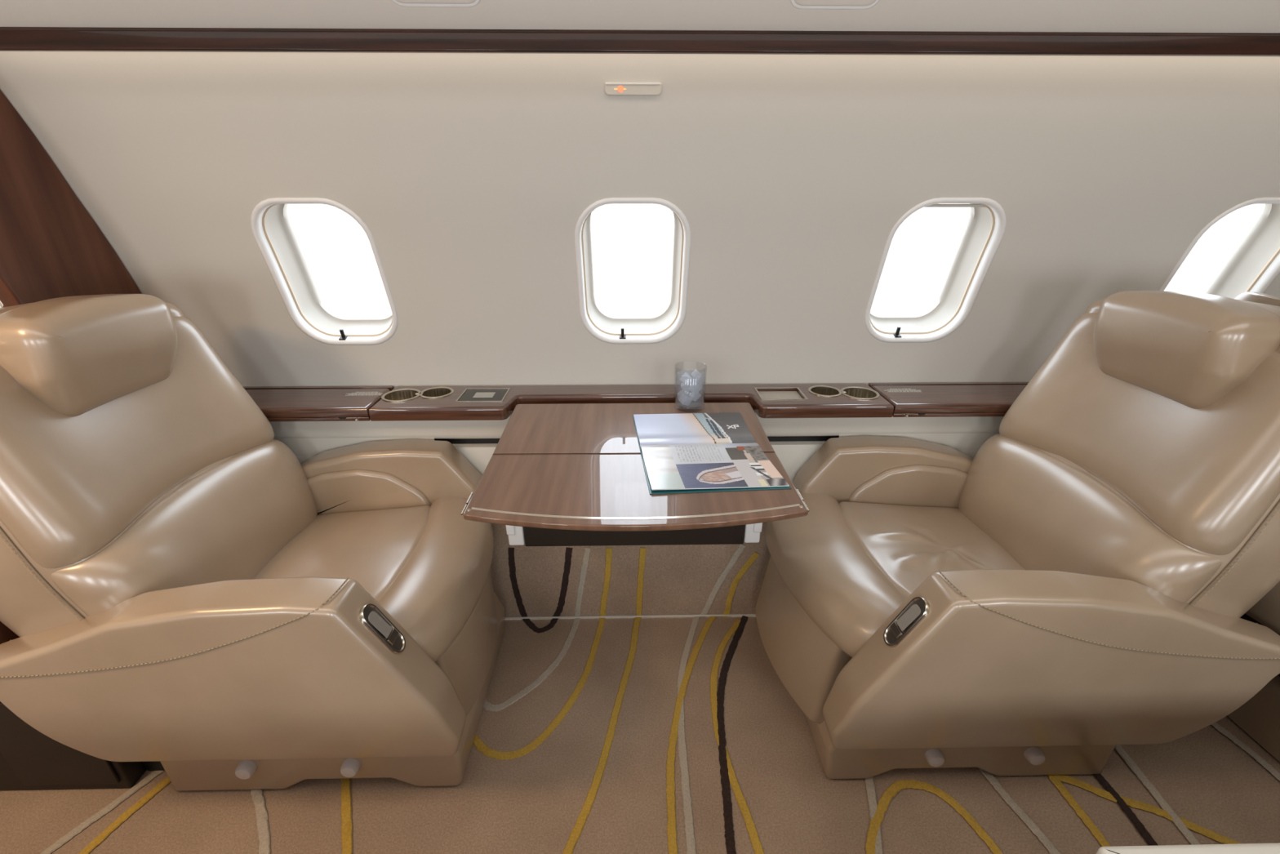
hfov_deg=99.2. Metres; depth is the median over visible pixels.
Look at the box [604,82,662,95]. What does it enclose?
warning sign
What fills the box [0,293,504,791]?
seat
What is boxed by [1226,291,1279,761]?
seat
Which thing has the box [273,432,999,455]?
trim
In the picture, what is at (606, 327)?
window
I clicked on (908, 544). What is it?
seat cushion
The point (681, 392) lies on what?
ice cube
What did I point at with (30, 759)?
base cabinet
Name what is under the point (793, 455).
trim
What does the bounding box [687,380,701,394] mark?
ice cube
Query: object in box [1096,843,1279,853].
base cabinet
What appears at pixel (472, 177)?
wall
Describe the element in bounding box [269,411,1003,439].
side wall panel
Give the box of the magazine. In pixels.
[632,412,791,494]
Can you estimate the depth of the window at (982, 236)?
1.51 m
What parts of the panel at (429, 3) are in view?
panel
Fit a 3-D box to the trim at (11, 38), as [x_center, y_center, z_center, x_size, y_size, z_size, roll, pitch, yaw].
[0.385,-0.744,1.003,4.782,0.096,0.018,0,24,-1]
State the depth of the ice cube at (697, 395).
1.47 m
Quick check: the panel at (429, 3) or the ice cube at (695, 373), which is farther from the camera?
the ice cube at (695, 373)
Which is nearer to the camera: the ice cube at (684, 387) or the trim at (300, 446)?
the ice cube at (684, 387)
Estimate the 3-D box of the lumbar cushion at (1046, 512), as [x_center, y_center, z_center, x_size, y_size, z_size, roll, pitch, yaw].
[0.974,0.231,1.287,0.174,0.273,0.572,0,24,-1]
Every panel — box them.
[391,0,479,7]
[790,0,879,8]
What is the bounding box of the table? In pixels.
[461,402,808,546]
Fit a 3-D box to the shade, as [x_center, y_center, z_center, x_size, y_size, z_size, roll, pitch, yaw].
[0.778,-0.563,1.366,0.186,0.022,0.026,0,24,-1]
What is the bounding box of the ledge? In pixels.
[243,382,1028,421]
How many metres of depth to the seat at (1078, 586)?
1.07 m
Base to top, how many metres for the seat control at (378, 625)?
0.094 m
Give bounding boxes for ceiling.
[0,0,1279,32]
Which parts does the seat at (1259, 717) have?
backrest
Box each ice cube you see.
[677,389,689,398]
[678,392,693,405]
[680,372,693,384]
[680,382,690,393]
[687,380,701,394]
[688,391,701,401]
[690,369,702,382]
[697,380,702,390]
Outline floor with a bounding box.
[0,615,1279,853]
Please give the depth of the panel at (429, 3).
0.96 m
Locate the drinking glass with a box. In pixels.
[674,368,706,412]
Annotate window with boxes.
[250,197,397,345]
[574,197,690,343]
[864,197,1005,342]
[1159,197,1279,298]
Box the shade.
[924,204,986,207]
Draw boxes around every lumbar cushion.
[50,439,317,616]
[958,433,1222,602]
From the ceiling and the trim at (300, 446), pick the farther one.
the trim at (300, 446)
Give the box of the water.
[675,372,705,408]
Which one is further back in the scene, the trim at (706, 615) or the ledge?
the trim at (706, 615)
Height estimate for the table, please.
0.286 m
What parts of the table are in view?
corner trim, corner trim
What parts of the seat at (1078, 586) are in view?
lever, release knob, release knob, backrest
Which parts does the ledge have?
ledge lid, ledge rail, frame, frame, ledge lid, ledge rail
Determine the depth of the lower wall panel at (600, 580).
1.71 m
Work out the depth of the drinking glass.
1.46 m
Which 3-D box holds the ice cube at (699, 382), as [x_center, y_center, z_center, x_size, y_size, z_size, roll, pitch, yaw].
[0.153,-0.112,1.478,0.032,0.034,0.030,-10,26,-23]
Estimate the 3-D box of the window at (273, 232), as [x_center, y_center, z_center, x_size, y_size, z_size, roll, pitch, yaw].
[-0.817,-0.412,1.467,0.296,0.397,0.220,0,24,-1]
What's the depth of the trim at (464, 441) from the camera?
1.60 m
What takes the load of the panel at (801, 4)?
attached to the ceiling
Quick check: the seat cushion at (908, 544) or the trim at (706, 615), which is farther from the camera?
the trim at (706, 615)
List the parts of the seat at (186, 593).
backrest, release knob, release knob, lever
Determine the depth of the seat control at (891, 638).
1.01 m
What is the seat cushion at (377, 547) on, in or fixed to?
on the seat at (186, 593)
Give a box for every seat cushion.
[253,505,430,600]
[838,501,1024,596]
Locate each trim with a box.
[0,26,1279,56]
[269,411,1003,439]
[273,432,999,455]
[296,440,977,482]
[434,435,839,444]
[504,613,755,618]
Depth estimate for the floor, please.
1.24 m
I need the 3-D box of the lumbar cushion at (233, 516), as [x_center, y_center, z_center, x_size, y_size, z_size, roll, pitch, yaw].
[-0.949,0.246,1.252,0.158,0.273,0.574,1,24,3]
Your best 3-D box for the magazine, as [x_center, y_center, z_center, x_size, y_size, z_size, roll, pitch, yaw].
[0.140,0.042,1.257,0.287,0.009,0.409,-2,24,-5]
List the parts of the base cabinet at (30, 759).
door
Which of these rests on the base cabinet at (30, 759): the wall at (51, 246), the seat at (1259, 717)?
the wall at (51, 246)
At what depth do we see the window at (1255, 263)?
1.49 m
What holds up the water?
in the drinking glass
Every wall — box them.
[0,51,1279,387]
[0,89,142,644]
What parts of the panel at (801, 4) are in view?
panel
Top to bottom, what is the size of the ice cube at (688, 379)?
0.037 m
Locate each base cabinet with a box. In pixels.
[0,701,164,790]
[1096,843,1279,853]
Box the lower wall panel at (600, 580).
[490,522,770,617]
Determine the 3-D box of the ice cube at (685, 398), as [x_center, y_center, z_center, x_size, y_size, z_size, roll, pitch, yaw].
[0.123,-0.075,1.469,0.032,0.036,0.031,-13,27,-28]
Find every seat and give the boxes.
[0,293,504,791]
[755,290,1279,778]
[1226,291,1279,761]

